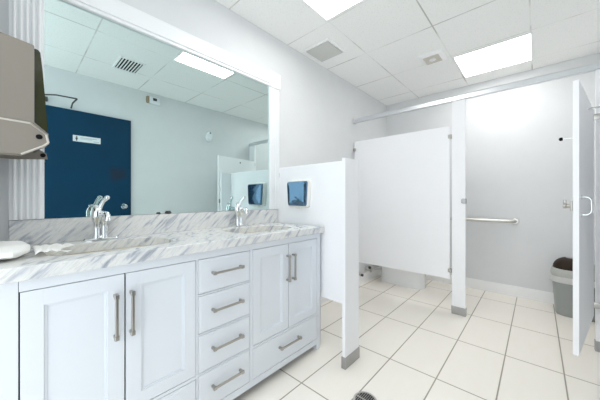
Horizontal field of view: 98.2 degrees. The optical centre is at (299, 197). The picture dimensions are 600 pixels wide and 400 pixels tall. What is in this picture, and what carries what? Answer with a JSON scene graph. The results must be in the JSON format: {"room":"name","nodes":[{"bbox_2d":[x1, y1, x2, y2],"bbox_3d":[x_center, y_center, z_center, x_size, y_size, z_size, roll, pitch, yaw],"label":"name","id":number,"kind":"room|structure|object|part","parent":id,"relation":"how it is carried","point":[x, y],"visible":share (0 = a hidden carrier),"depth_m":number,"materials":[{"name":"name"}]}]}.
{"room":"public restroom","nodes":[
{"label":"public restroom","id":0,"kind":"room"},
{"bbox_2d":[0,0,386,273],"bbox_3d":[-0.043,-0.150,2.610,0.100,2.590,4.040,0,0,42],"label":"wall","id":1,"kind":"structure","parent":0,"point":[318,108],"depth_m":2.48,"materials":[{"name":"paint"}]},
{"bbox_2d":[9,209,277,244],"bbox_3d":[-0.748,0.159,1.746,0.020,0.117,1.610,0,0,42],"label":"backsplash","id":2,"kind":"structure","parent":1,"relation":"attached to","point":[34,231],"depth_m":1.48,"materials":[{"name":"stone"}]},
{"bbox_2d":[9,0,280,219],"bbox_3d":[-0.733,-0.502,1.742,0.047,1.200,1.632,0,0,42],"label":"wall mirror","id":3,"kind":"object","parent":1,"relation":"attached to","point":[145,113],"visible":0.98,"depth_m":1.52,"materials":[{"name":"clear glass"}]},
{"bbox_3d":[-0.737,-1.035,1.748,0.033,0.124,1.394,0,0,42],"label":"rail","id":4,"kind":"part","parent":3,"relation":"part of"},
{"bbox_2d":[321,266,380,303],"bbox_3d":[0.607,1.084,3.239,0.014,0.122,2.205,0,0,42],"label":"baseboard","id":5,"kind":"structure","parent":1,"relation":"attached to","point":[369,275],"depth_m":3.60,"materials":[{"name":"grey tile"}]},
{"bbox_2d":[353,126,451,278],"bbox_3d":[1.105,0.045,2.968,1.114,1.530,0.052,0,0,42],"label":"partition","id":6,"kind":"object","parent":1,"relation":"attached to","point":[404,179],"depth_m":2.88,"materials":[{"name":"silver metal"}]},
{"bbox_2d":[215,0,599,105],"bbox_3d":[0.814,-1.495,1.829,2.420,0.100,4.240,0,0,42],"label":"ceiling","id":7,"kind":"structure","parent":0,"point":[382,41],"depth_m":2.28,"materials":[{"name":"tile"}]},
{"bbox_2d":[302,38,345,63],"bbox_3d":[0.241,-1.438,2.558,0.310,0.014,0.305,0,0,42],"label":"ceiling vent","id":8,"kind":"object","parent":7,"relation":"in","point":[325,50],"visible":1,"depth_m":2.54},
{"bbox_3d":[0.241,-1.435,2.558,0.258,0.008,0.253,0,0,42],"label":"panel","id":9,"kind":"part","parent":8,"relation":"part of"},
{"bbox_2d":[302,0,363,20],"bbox_3d":[0.240,-1.441,1.689,0.610,0.008,0.600,0,0,42],"label":"recessed light","id":10,"kind":"object","parent":7,"relation":"in","point":[327,9],"visible":1,"depth_m":1.95,"materials":[{"name":"white plastic"}]},
{"bbox_2d":[417,48,447,65],"bbox_3d":[1.361,-1.427,2.670,0.225,0.035,0.240,0,0,42],"label":"exhaust fan","id":11,"kind":"object","parent":7,"relation":"attached to","point":[437,55],"visible":1,"depth_m":2.63,"materials":[{"name":"white plastic"}]},
{"bbox_2d":[453,32,532,77],"bbox_3d":[1.996,-1.441,2.687,0.610,0.008,0.600,0,0,42],"label":"recessed light","id":12,"kind":"object","parent":7,"relation":"in","point":[519,49],"visible":1,"depth_m":2.64,"materials":[{"name":"white plastic"}]},
{"bbox_2d":[233,274,599,399],"bbox_3d":[0.814,1.195,1.829,2.420,0.100,4.240,0,0,42],"label":"floor","id":13,"kind":"structure","parent":0,"point":[412,346],"depth_m":1.89,"materials":[{"name":"tile"}]},
{"bbox_2d":[0,233,320,399],"bbox_3d":[-0.590,0.705,1.522,0.554,0.880,1.690,0,0,42],"label":"vanity cabinet","id":14,"kind":"object","parent":13,"relation":"on","point":[214,324],"visible":0.98,"depth_m":1.16,"materials":[{"name":"white wood"}]},
{"bbox_3d":[-0.946,0.680,0.788,0.020,0.830,0.126,0,0,42],"label":"filler panel","id":15,"kind":"part","parent":14,"relation":"part of","materials":[{"name":"white wood"}]},
{"bbox_3d":[-0.805,0.582,0.942,0.019,0.557,0.284,0,0,42],"label":"cabinet door","id":16,"kind":"part","parent":14,"relation":"part of","materials":[{"name":"white wood"}]},
{"bbox_3d":[-0.710,0.460,1.005,0.036,0.176,0.016,0,0,42],"label":"handle","id":17,"kind":"part","parent":14,"relation":"part of","materials":[{"name":"silver metal"}]},
{"bbox_3d":[-0.674,0.460,1.045,0.036,0.176,0.016,0,0,42],"label":"handle","id":18,"kind":"part","parent":14,"relation":"part of","materials":[{"name":"silver metal"}]},
{"bbox_3d":[-0.609,0.582,1.157,0.019,0.557,0.288,0,0,42],"label":"cabinet door","id":19,"kind":"part","parent":14,"relation":"part of","materials":[{"name":"white wood"}]},
{"bbox_2d":[0,209,323,284],"bbox_3d":[-0.589,0.181,1.534,0.541,0.163,1.710,0,0,42],"label":"countertop","id":20,"kind":"structure","parent":14,"relation":"on","point":[175,234],"depth_m":1.32,"materials":[{"name":"stone"}]},
{"bbox_2d":[0,241,29,259],"bbox_3d":[-1.113,0.190,0.954,0.330,0.051,0.171,0,0,42],"label":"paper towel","id":21,"kind":"object","parent":20,"relation":"on","point":[8,249],"visible":1,"depth_m":0.91,"materials":[{"name":"white paper"}]},
{"bbox_2d":[33,243,74,254],"bbox_3d":[-0.987,0.202,1.055,0.201,0.024,0.132,0,0,42],"label":"paper towel","id":22,"kind":"object","parent":20,"relation":"on","point":[55,247],"visible":1,"depth_m":1.03,"materials":[{"name":"white paper"}]},
{"bbox_2d":[81,195,118,241],"bbox_3d":[-1.029,0.102,1.340,0.135,0.231,0.118,0,0,-12],"label":"faucet","id":23,"kind":"object","parent":20,"relation":"on","point":[97,215],"visible":1,"depth_m":1.32,"materials":[{"name":"silver metal"}]},
{"bbox_3d":[-1.031,0.210,1.345,0.054,0.013,0.156,0,0,42],"label":"plate","id":24,"kind":"part","parent":23,"relation":"part of","materials":[{"name":"silver metal"}]},
{"bbox_3d":[-1.017,0.029,1.342,0.064,0.086,0.025,0,0,-10],"label":"lever","id":25,"kind":"part","parent":23,"relation":"part of","materials":[{"name":"silver metal"}]},
{"bbox_3d":[-0.990,0.093,1.327,0.087,0.054,0.032,0,0,42],"label":"spout","id":26,"kind":"part","parent":23,"relation":"part of","materials":[{"name":"silver metal"}]},
{"bbox_2d":[63,245,151,255],"bbox_3d":[-0.863,0.334,1.213,0.360,0.139,0.520,0,0,42],"label":"sink","id":27,"kind":"object","parent":20,"relation":"in","point":[146,245],"visible":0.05,"depth_m":1.32,"materials":[{"name":"white ceramic"}]},
{"bbox_2d":[230,196,248,227],"bbox_3d":[-0.457,0.102,1.968,0.135,0.231,0.118,0,0,-12],"label":"faucet","id":28,"kind":"object","parent":20,"relation":"on","point":[238,210],"visible":1,"depth_m":1.95,"materials":[{"name":"silver metal"}]},
{"bbox_3d":[-0.458,0.210,1.974,0.054,0.013,0.156,0,0,42],"label":"plate","id":29,"kind":"part","parent":28,"relation":"part of","materials":[{"name":"silver metal"}]},
{"bbox_3d":[-0.417,0.093,1.955,0.087,0.054,0.032,0,0,42],"label":"spout","id":30,"kind":"part","parent":28,"relation":"part of","materials":[{"name":"silver metal"}]},
{"bbox_3d":[-0.706,0.968,1.050,0.020,0.174,0.578,0,0,42],"label":"drawer","id":31,"kind":"part","parent":14,"relation":"part of","materials":[{"name":"white wood"}]},
{"bbox_3d":[-0.399,0.964,1.387,0.020,0.182,0.306,0,0,42],"label":"drawer","id":32,"kind":"part","parent":14,"relation":"part of","materials":[{"name":"white wood"}]},
{"bbox_3d":[-0.399,0.769,1.387,0.020,0.181,0.306,0,0,42],"label":"drawer","id":33,"kind":"part","parent":14,"relation":"part of","materials":[{"name":"white wood"}]},
{"bbox_3d":[-0.399,0.575,1.387,0.020,0.181,0.306,0,0,42],"label":"drawer","id":34,"kind":"part","parent":14,"relation":"part of","materials":[{"name":"white wood"}]},
{"bbox_3d":[-0.399,0.388,1.387,0.020,0.168,0.306,0,0,42],"label":"drawer","id":35,"kind":"part","parent":14,"relation":"part of","materials":[{"name":"white wood"}]},
{"bbox_3d":[-0.377,0.954,1.371,0.036,0.016,0.183,0,0,42],"label":"handle","id":36,"kind":"part","parent":14,"relation":"part of","materials":[{"name":"silver metal"}]},
{"bbox_3d":[-0.377,0.759,1.371,0.036,0.016,0.183,0,0,42],"label":"handle","id":37,"kind":"part","parent":14,"relation":"part of","materials":[{"name":"silver metal"}]},
{"bbox_3d":[-0.377,0.565,1.371,0.036,0.016,0.183,0,0,42],"label":"handle","id":38,"kind":"part","parent":14,"relation":"part of","materials":[{"name":"silver metal"}]},
{"bbox_3d":[-0.377,0.378,1.371,0.036,0.016,0.183,0,0,42],"label":"handle","id":39,"kind":"part","parent":14,"relation":"part of","materials":[{"name":"silver metal"}]},
{"bbox_3d":[-0.182,0.582,1.625,0.019,0.557,0.290,0,0,42],"label":"cabinet door","id":40,"kind":"part","parent":14,"relation":"part of","materials":[{"name":"white wood"}]},
{"bbox_3d":[-0.080,0.968,1.736,0.020,0.174,0.590,0,0,42],"label":"drawer","id":41,"kind":"part","parent":14,"relation":"part of","materials":[{"name":"white wood"}]},
{"bbox_3d":[-0.074,0.460,1.703,0.036,0.176,0.016,0,0,42],"label":"handle","id":42,"kind":"part","parent":14,"relation":"part of","materials":[{"name":"silver metal"}]},
{"bbox_3d":[-0.062,0.955,1.716,0.036,0.016,0.193,0,0,42],"label":"handle","id":43,"kind":"part","parent":14,"relation":"part of","materials":[{"name":"silver metal"}]},
{"bbox_3d":[-0.038,0.460,1.742,0.036,0.176,0.016,0,0,42],"label":"handle","id":44,"kind":"part","parent":14,"relation":"part of","materials":[{"name":"silver metal"}]},
{"bbox_3d":[0.019,0.582,1.846,0.019,0.557,0.294,0,0,42],"label":"cabinet door","id":45,"kind":"part","parent":14,"relation":"part of","materials":[{"name":"white wood"}]},
{"bbox_3d":[-0.036,0.680,2.156,0.518,0.830,0.006,0,0,42],"label":"panel","id":46,"kind":"part","parent":14,"relation":"part of","materials":[{"name":"white wood"}]},
{"bbox_2d":[278,158,359,369],"bbox_3d":[0.070,0.438,2.067,0.799,1.415,0.188,0,0,42],"label":"privacy screen","id":47,"kind":"object","parent":13,"relation":"on","point":[334,203],"visible":0.61,"depth_m":1.90,"materials":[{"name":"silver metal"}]},
{"bbox_2d":[287,180,310,208],"bbox_3d":[-0.017,-0.029,2.138,0.243,0.236,0.056,0,0,42],"label":"soap dispenser","id":48,"kind":"object","parent":47,"relation":"attached to","point":[299,191],"visible":1,"depth_m":2.10,"materials":[{"name":"blue plastic"}]},
{"bbox_3d":[0.086,0.247,2.099,0.762,1.035,0.024,0,0,42],"label":"panel","id":49,"kind":"part","parent":47,"relation":"part of","materials":[{"name":"white plastic"}]},
{"bbox_3d":[0.353,0.432,1.809,0.025,1.405,0.180,0,0,42],"label":"post","id":50,"kind":"part","parent":47,"relation":"part of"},
{"bbox_2d":[353,391,376,399],"bbox_3d":[0.369,1.143,1.470,0.132,0.004,0.132,0,0,42],"label":"floor drain","id":51,"kind":"object","parent":13,"relation":"on","point":[362,395],"visible":1,"depth_m":1.50,"materials":[{"name":"metal"}]},
{"bbox_2d":[381,266,425,289],"bbox_3d":[1.369,0.765,3.488,0.777,0.760,0.456,0,0,42],"label":"toilet","id":52,"kind":"object","parent":13,"relation":"on","point":[408,279],"visible":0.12,"depth_m":3.35,"materials":[{"name":"ceramic"}]},
{"bbox_2d":[451,99,466,316],"bbox_3d":[1.560,0.092,2.553,0.124,2.105,0.050,0,0,42],"label":"pilaster","id":53,"kind":"object","parent":13,"relation":"on","point":[459,201],"visible":1,"depth_m":2.54,"materials":[{"name":"white plastic"}]},
{"bbox_2d":[353,62,599,123],"bbox_3d":[1.516,-0.984,2.599,2.218,0.062,0.072,0,0,42],"label":"rail","id":54,"kind":"object","parent":53,"relation":"on","point":[588,68],"visible":1,"depth_m":2.35,"materials":[{"name":"metal"}]},
{"bbox_2d":[549,257,594,321],"bbox_3d":[2.693,0.866,2.551,0.362,0.558,0.331,0,0,42],"label":"trash can","id":55,"kind":"object","parent":13,"relation":"on","point":[561,271],"visible":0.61,"depth_m":2.51,"materials":[{"name":"grey plastic"}]},
{"bbox_2d":[594,69,599,351],"bbox_3d":[2.278,0.092,1.903,0.161,2.105,0.041,0,0,42],"label":"pilaster","id":56,"kind":"object","parent":13,"relation":"on","point":[597,72],"visible":1,"depth_m":1.94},
{"bbox_2d":[559,80,599,355],"bbox_3d":[1.878,0.110,1.692,0.852,1.530,0.130,0,0,-34],"label":"door","id":57,"kind":"structure","parent":56,"relation":"attached to","point":[582,205],"depth_m":1.50,"materials":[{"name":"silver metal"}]},
{"bbox_3d":[1.854,0.110,1.693,0.812,1.530,0.025,0,0,-38],"label":"door","id":58,"kind":"part","parent":57,"relation":"part of","materials":[{"name":"white plastic"}]},
{"bbox_3d":[1.623,0.045,1.472,0.048,0.127,0.028,0,0,42],"label":"pull handle","id":59,"kind":"part","parent":57,"relation":"part of","materials":[{"name":"silver metal"}]},
{"bbox_2d":[387,53,599,292],"bbox_3d":[2.209,-0.150,3.358,2.420,2.590,0.100,0,0,42],"label":"wall","id":60,"kind":"structure","parent":0,"point":[518,166],"depth_m":3.02,"materials":[{"name":"paint"}]},
{"bbox_2d":[450,217,518,224],"bbox_3d":[2.084,0.270,3.354,1.140,0.080,0.074,0,0,42],"label":"grab bar","id":61,"kind":"object","parent":60,"relation":"attached to","point":[515,221],"visible":0.49,"depth_m":3.09,"materials":[{"name":"metal"}]},
{"bbox_2d":[426,275,554,304],"bbox_3d":[2.170,1.084,3.316,2.220,0.122,0.014,0,0,42],"label":"baseboard","id":62,"kind":"structure","parent":60,"relation":"attached to","point":[521,292],"depth_m":3.07,"materials":[{"name":"grey tile"}]},
{"bbox_3d":[-1.275,-0.150,0.932,0.540,2.590,0.100,0,0,42],"label":"wall","id":63,"kind":"structure","parent":0,"visible":0},
{"bbox_2d":[0,32,49,158],"bbox_3d":[-1.114,-0.363,1.005,0.323,0.427,0.220,0,0,42],"label":"dispenser","id":64,"kind":"object","parent":63,"relation":"attached to","point":[23,116],"visible":1,"depth_m":0.92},
{"bbox_3d":[-1.006,-0.214,0.895,0.007,0.118,0.200,0,0,42],"label":"lever plate","id":65,"kind":"part","parent":64,"relation":"part of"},
{"bbox_3d":[-1.230,-0.192,1.112,0.007,0.050,0.218,0,0,42],"label":"lever plate","id":66,"kind":"part","parent":64,"relation":"part of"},
{"bbox_3d":[-1.004,-0.214,0.896,0.008,0.125,0.204,0,0,42],"label":"edge trim","id":67,"kind":"part","parent":64,"relation":"part of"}
]}

